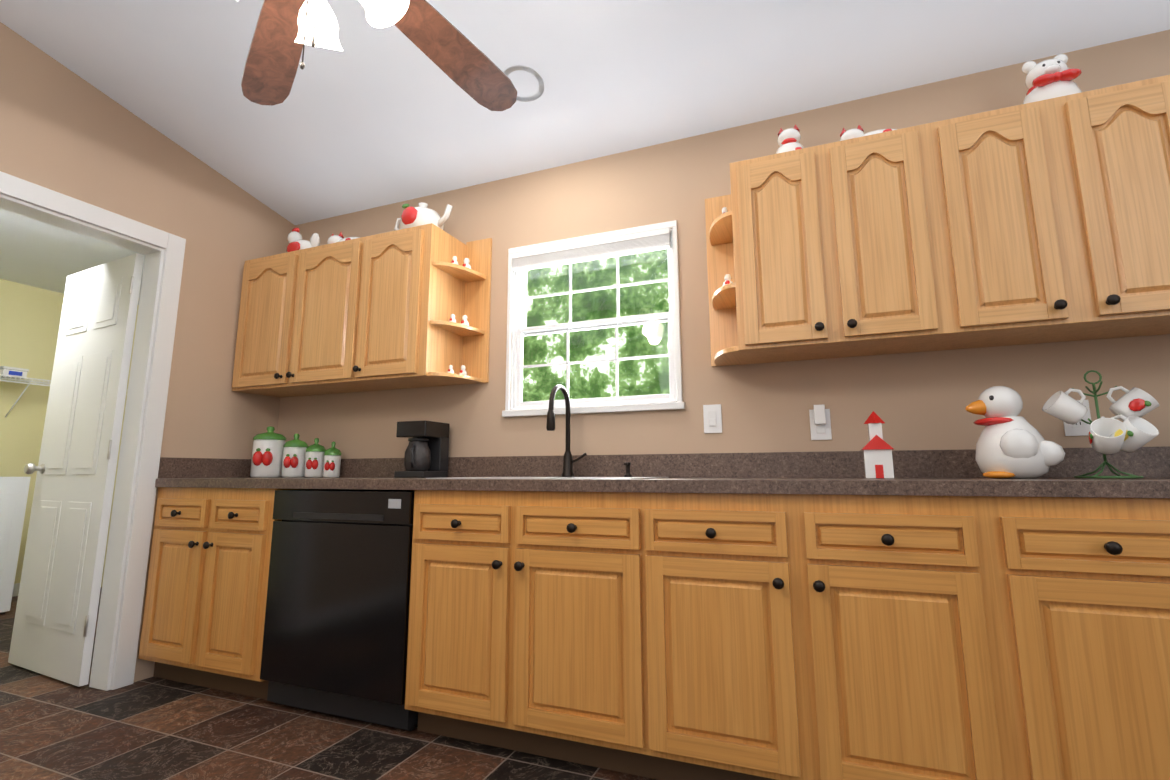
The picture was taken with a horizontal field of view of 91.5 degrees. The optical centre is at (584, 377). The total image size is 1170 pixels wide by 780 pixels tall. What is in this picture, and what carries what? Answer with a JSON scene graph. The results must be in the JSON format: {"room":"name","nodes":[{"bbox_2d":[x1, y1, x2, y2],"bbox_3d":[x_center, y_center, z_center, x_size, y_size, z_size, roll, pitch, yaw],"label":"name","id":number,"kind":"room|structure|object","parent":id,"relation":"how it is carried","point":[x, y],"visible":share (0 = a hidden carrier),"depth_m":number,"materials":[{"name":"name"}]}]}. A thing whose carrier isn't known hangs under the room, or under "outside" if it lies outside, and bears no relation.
{"room":"kitchen","nodes":[
{"label":"kitchen","id":0,"kind":"room"},
{"bbox_2d":[0,279,63,583],"bbox_3d":[-4.809,0.305,3.812,0.100,2.540,2.950,-4,-10,22],"label":"wall","id":1,"kind":"structure","parent":0,"point":[30,317],"depth_m":4.55,"materials":[{"name":"paint"}]},
{"bbox_2d":[12,583,19,596],"bbox_3d":[-4.753,1.507,3.590,0.014,0.095,2.750,-4,-10,22],"label":"baseboard","id":2,"kind":"structure","parent":1,"relation":"attached to","point":[16,589],"depth_m":4.40,"materials":[{"name":"white"}]},
{"bbox_2d":[0,374,127,416],"bbox_3d":[-4.611,0.054,3.771,0.329,0.287,2.714,-4,-10,22],"label":"wire shelf","id":3,"kind":"object","parent":1,"relation":"attached to","point":[17,379],"visible":0.48,"depth_m":4.37,"materials":[{"name":"white metal"}]},
{"bbox_2d":[0,366,28,378],"bbox_3d":[-4.381,-0.036,4.342,0.150,0.075,0.150,-4,-10,22],"label":"box","id":4,"kind":"object","parent":3,"relation":"on","point":[12,371],"visible":0.81,"depth_m":4.31,"materials":[{"name":"white cardboard"}]},
{"bbox_2d":[101,305,138,586],"bbox_3d":[-2.927,0.426,4.571,2.760,2.540,0.100,-4,-10,22],"label":"wall","id":5,"kind":"structure","parent":0,"point":[138,305],"depth_m":4.95,"materials":[{"name":"paint"}]},
{"bbox_2d":[0,22,294,685],"bbox_3d":[-2.686,-0.565,1.485,0.120,3.482,5.850,-4,-10,22],"label":"wall","id":6,"kind":"structure","parent":0,"point":[64,130],"depth_m":2.85,"materials":[{"name":"paint"}]},
{"bbox_2d":[8,253,143,686],"bbox_3d":[-2.521,0.402,2.859,0.727,2.000,0.174,-4,-10,22],"label":"door","id":7,"kind":"structure","parent":6,"relation":"in","point":[54,627],"depth_m":2.78,"materials":[{"name":"white wood"}]},
{"bbox_2d":[0,171,185,690],"bbox_3d":[-2.283,0.269,2.341,0.156,2.115,0.930,-4,-10,22],"label":"door frame","id":8,"kind":"structure","parent":6,"relation":"attached to","point":[144,420],"depth_m":2.64,"materials":[{"name":"white wood"}]},
{"bbox_2d":[158,457,250,475],"bbox_3d":[-1.922,0.477,3.005,0.020,0.100,0.618,-4,-10,22],"label":"backsplash","id":9,"kind":"structure","parent":6,"relation":"attached to","point":[168,466],"depth_m":2.91,"materials":[{"name":"brown stone"}]},
{"bbox_2d":[0,587,655,779],"bbox_3d":[-0.984,1.064,0.509,9.550,0.060,5.850,-4,-10,22],"label":"floor","id":10,"kind":"structure","parent":0,"point":[150,728],"depth_m":2.00,"materials":[{"name":"tile"}]},
{"bbox_2d":[0,477,30,614],"bbox_3d":[-4.313,1.031,3.738,0.680,1.079,0.690,-4,-10,22],"label":"dryer","id":11,"kind":"object","parent":10,"relation":"on","point":[13,495],"visible":1,"depth_m":3.87,"materials":[{"name":"white"}]},
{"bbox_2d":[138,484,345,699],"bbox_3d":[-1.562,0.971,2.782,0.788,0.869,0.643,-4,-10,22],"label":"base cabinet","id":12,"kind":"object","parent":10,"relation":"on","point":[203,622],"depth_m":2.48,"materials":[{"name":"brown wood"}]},
{"bbox_2d":[260,489,417,730],"bbox_3d":[-0.876,0.921,2.473,0.708,0.860,0.585,-4,-10,22],"label":"dishwasher","id":13,"kind":"object","parent":10,"relation":"on","point":[335,639],"visible":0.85,"depth_m":2.20,"materials":[{"name":"black plastic"}]},
{"bbox_2d":[405,520,617,771],"bbox_3d":[-0.117,0.954,2.185,0.885,0.699,0.643,-4,-10,22],"label":"base cabinet","id":14,"kind":"object","parent":10,"relation":"on","point":[513,637],"depth_m":1.90,"materials":[{"name":"brown wood"}]},
{"bbox_2d":[614,488,1013,779],"bbox_3d":[0.697,0.813,1.870,0.985,0.869,0.643,-4,-10,22],"label":"base cabinet","id":15,"kind":"object","parent":10,"relation":"on","point":[938,614],"depth_m":1.58,"materials":[{"name":"brown wood"}]},
{"bbox_2d":[155,476,1169,491],"bbox_3d":[0.045,0.410,2.204,4.268,0.040,0.648,-4,-10,22],"label":"countertop","id":16,"kind":"structure","parent":15,"relation":"on","point":[450,483],"depth_m":1.86,"materials":[{"name":"brown stone"}]},
{"bbox_2d":[250,426,286,477],"bbox_3d":[-1.716,0.399,3.074,0.164,0.275,0.183,-4,-10,22],"label":"canister","id":17,"kind":"object","parent":16,"relation":"on","point":[267,455],"visible":0.98,"depth_m":3.02,"materials":[{"name":"white ceramic"}]},
{"bbox_2d":[281,434,307,477],"bbox_3d":[-1.564,0.416,3.061,0.122,0.235,0.136,-4,-10,22],"label":"canister","id":18,"kind":"object","parent":16,"relation":"on","point":[294,456],"visible":0.96,"depth_m":3.02,"materials":[{"name":"white ceramic"}]},
{"bbox_2d":[304,438,325,476],"bbox_3d":[-1.446,0.426,3.045,0.101,0.210,0.112,-4,-10,22],"label":"canister","id":19,"kind":"object","parent":16,"relation":"on","point":[314,460],"visible":0.98,"depth_m":3.01,"materials":[{"name":"white ceramic"}]},
{"bbox_2d":[323,441,341,476],"bbox_3d":[-1.348,0.434,3.031,0.088,0.190,0.098,-4,-10,22],"label":"canister","id":20,"kind":"object","parent":16,"relation":"on","point":[332,461],"visible":1,"depth_m":3.00,"materials":[{"name":"white ceramic"}]},
{"bbox_2d":[394,420,449,477],"bbox_3d":[-0.794,0.347,2.749,0.170,0.265,0.221,-4,-10,22],"label":"coffee maker","id":21,"kind":"object","parent":16,"relation":"on","point":[426,453],"visible":1,"depth_m":2.70,"materials":[{"name":"black plastic"}]},
{"bbox_2d":[860,411,893,477],"bbox_3d":[0.995,0.227,1.945,0.099,0.229,0.084,-4,-10,22],"label":"figurine","id":22,"kind":"object","parent":16,"relation":"on","point":[876,449],"visible":1,"depth_m":1.91,"materials":[{"name":"white ceramic"}]},
{"bbox_2d":[965,386,1064,478],"bbox_3d":[1.340,0.169,1.796,0.231,0.293,0.202,-4,-10,22],"label":"duck figurine","id":23,"kind":"object","parent":16,"relation":"on","point":[1011,444],"visible":1,"depth_m":1.74,"materials":[{"name":"white ceramic"}]},
{"bbox_2d":[1042,370,1158,478],"bbox_3d":[1.569,0.136,1.722,0.277,0.332,0.217,-4,-10,22],"label":"mug tree","id":24,"kind":"object","parent":16,"relation":"on","point":[1134,431],"visible":1,"depth_m":1.69,"materials":[{"name":"white ceramic"}]},
{"bbox_2d":[978,492,1169,779],"bbox_3d":[1.372,0.766,1.597,0.475,0.869,0.643,-4,-10,22],"label":"base cabinet","id":25,"kind":"object","parent":10,"relation":"on","point":[1080,581],"depth_m":1.35,"materials":[{"name":"brown wood"}]},
{"bbox_2d":[422,512,617,539],"bbox_3d":[0.613,0.448,1.627,2.634,0.069,0.001,-4,-10,22],"label":"drawer fronts","id":26,"kind":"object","parent":0,"relation":"attached to","point":[480,523],"depth_m":1.94,"materials":[{"name":"brown wood"}]},
{"bbox_2d":[0,0,1169,304],"bbox_3d":[-0.992,-1.902,1.002,9.550,1.090,5.850,-4,-10,22],"label":"ceiling","id":27,"kind":"structure","parent":0,"point":[368,116],"depth_m":2.37,"materials":[{"name":"paint"}]},
{"bbox_2d":[241,0,516,110],"bbox_3d":[-0.578,-1.150,1.315,1.256,1.004,1.277,-4,-10,22],"label":"ceiling fan","id":28,"kind":"object","parent":27,"relation":"hanging from","point":[285,31],"visible":1,"depth_m":1.60,"materials":[{"name":"brown wood"}]},
{"bbox_2d":[503,65,543,101],"bbox_3d":[-0.264,-1.253,2.410,0.184,0.062,0.182,-4,-10,22],"label":"recessed light","id":29,"kind":"object","parent":27,"relation":"in","point":[517,68],"visible":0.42,"depth_m":2.37,"materials":[{"name":"white metal"}]},
{"bbox_2d":[277,30,1169,458],"bbox_3d":[1.185,0.032,2.204,6.670,2.520,0.100,-4,-10,22],"label":"wall","id":30,"kind":"structure","parent":0,"point":[917,400],"depth_m":2.45,"materials":[{"name":"paint"}]},
{"bbox_2d":[232,253,308,397],"bbox_3d":[-1.639,-0.291,3.198,0.498,0.744,0.323,-4,-10,22],"label":"upper cabinet","id":31,"kind":"object","parent":30,"relation":"attached to","point":[259,312],"depth_m":3.08,"materials":[{"name":"brown wood"}]},
{"bbox_2d":[286,228,319,251],"bbox_3d":[-1.627,-0.769,3.271,0.257,0.223,0.139,-4,-10,22],"label":"figurine","id":32,"kind":"object","parent":31,"relation":"on","point":[295,240],"visible":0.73,"depth_m":3.22,"materials":[{"name":"white ceramic"}]},
{"bbox_2d":[272,240,367,394],"bbox_3d":[-1.268,-0.317,3.048,0.572,0.744,0.323,-4,-10,22],"label":"upper cabinet","id":33,"kind":"object","parent":30,"relation":"attached to","point":[312,285],"depth_m":2.94,"materials":[{"name":"brown wood"}]},
{"bbox_2d":[327,232,359,243],"bbox_3d":[-1.307,-0.748,3.134,0.250,0.134,0.119,-4,-10,22],"label":"cat figurine","id":34,"kind":"object","parent":33,"relation":"on","point":[332,238],"visible":0.31,"depth_m":3.12,"materials":[{"name":"white ceramic"}]},
{"bbox_2d":[340,223,471,390],"bbox_3d":[-0.902,-0.342,2.900,0.476,0.744,0.323,-4,-10,22],"label":"upper cabinet","id":35,"kind":"object","parent":30,"relation":"attached to","point":[406,308],"depth_m":2.77,"materials":[{"name":"brown wood"}]},
{"bbox_2d":[394,202,452,230],"bbox_3d":[-0.845,-0.813,2.951,0.362,0.200,0.238,-4,-10,22],"label":"teapot","id":36,"kind":"object","parent":35,"relation":"on","point":[420,215],"visible":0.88,"depth_m":2.87,"materials":[{"name":"white ceramic"}]},
{"bbox_2d":[502,220,684,416],"bbox_3d":[0.031,-0.255,2.715,0.890,0.860,0.130,-4,-10,22],"label":"window unit","id":37,"kind":"structure","parent":30,"relation":"in","point":[522,260],"depth_m":2.70,"materials":[{"name":"white"}]},
{"bbox_2d":[703,404,721,432],"bbox_3d":[0.535,0.172,2.390,0.075,0.120,0.012,-4,-10,22],"label":"light switch","id":38,"kind":"object","parent":30,"relation":"attached to","point":[712,415],"visible":1,"depth_m":2.39,"materials":[{"name":"white plastic"}]},
{"bbox_2d":[340,446,1169,479],"bbox_3d":[0.164,0.388,2.502,4.268,0.100,0.020,-4,-10,22],"label":"backsplash","id":39,"kind":"structure","parent":30,"relation":"attached to","point":[1146,461],"depth_m":2.28,"materials":[{"name":"brown stone"}]},
{"bbox_2d":[725,146,832,364],"bbox_3d":[0.770,-0.459,2.224,0.331,0.744,0.323,-4,-10,22],"label":"upper cabinet","id":40,"kind":"object","parent":30,"relation":"attached to","point":[779,288],"depth_m":2.08,"materials":[{"name":"brown wood"}]},
{"bbox_2d":[776,124,802,153],"bbox_3d":[0.817,-0.921,2.274,0.121,0.182,0.124,-4,-10,22],"label":"cat figurine","id":41,"kind":"object","parent":40,"relation":"on","point":[788,140],"visible":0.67,"depth_m":2.24,"materials":[{"name":"white ceramic"}]},
{"bbox_2d":[809,404,831,439],"bbox_3d":[0.917,0.173,2.219,0.075,0.135,0.034,-4,-10,22],"label":"outlet","id":42,"kind":"object","parent":30,"relation":"attached to","point":[820,424],"visible":1,"depth_m":2.22,"materials":[{"name":"white plastic"}]},
{"bbox_2d":[817,124,944,357],"bbox_3d":[1.078,-0.480,2.100,0.335,0.744,0.323,-4,-10,22],"label":"upper cabinet","id":43,"kind":"object","parent":30,"relation":"attached to","point":[881,271],"depth_m":1.96,"materials":[{"name":"brown wood"}]},
{"bbox_2d":[840,125,896,140],"bbox_3d":[1.087,-0.911,2.155,0.228,0.122,0.108,-4,-10,22],"label":"cat figurine","id":44,"kind":"object","parent":43,"relation":"on","point":[851,133],"visible":0.23,"depth_m":2.14,"materials":[{"name":"white ceramic"}]},
{"bbox_2d":[925,99,1080,350],"bbox_3d":[1.393,-0.502,1.973,0.346,0.744,0.323,-4,-10,22],"label":"upper cabinet","id":45,"kind":"object","parent":30,"relation":"attached to","point":[1044,221],"depth_m":1.83,"materials":[{"name":"brown wood"}]},
{"bbox_2d":[1022,54,1081,103],"bbox_3d":[1.609,-1.003,1.974,0.165,0.242,0.179,-4,-10,22],"label":"bear figurine","id":46,"kind":"object","parent":45,"relation":"on","point":[1051,78],"visible":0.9,"depth_m":1.93,"materials":[{"name":"white ceramic"}]},
{"bbox_2d":[1063,400,1090,435],"bbox_3d":[1.665,0.136,1.928,0.075,0.120,0.009,-4,-10,22],"label":"electrical outlet","id":47,"kind":"object","parent":30,"relation":"attached to","point":[1080,428],"visible":0.38,"depth_m":1.92,"materials":[{"name":"white plastic"}]},
{"bbox_2d":[1049,75,1169,341],"bbox_3d":[1.717,-0.525,1.842,0.353,0.744,0.323,-4,-10,22],"label":"upper cabinet","id":48,"kind":"object","parent":30,"relation":"attached to","point":[1112,143],"depth_m":1.72,"materials":[{"name":"brown wood"}]},
{"label":"outside","id":49,"kind":"structure","parent":0,"visible":0},
{"bbox_2d":[522,249,669,401],"bbox_3d":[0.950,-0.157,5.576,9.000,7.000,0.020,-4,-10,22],"label":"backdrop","id":50,"kind":"structure","parent":49,"point":[624,371],"depth_m":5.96,"materials":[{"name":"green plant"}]}
]}

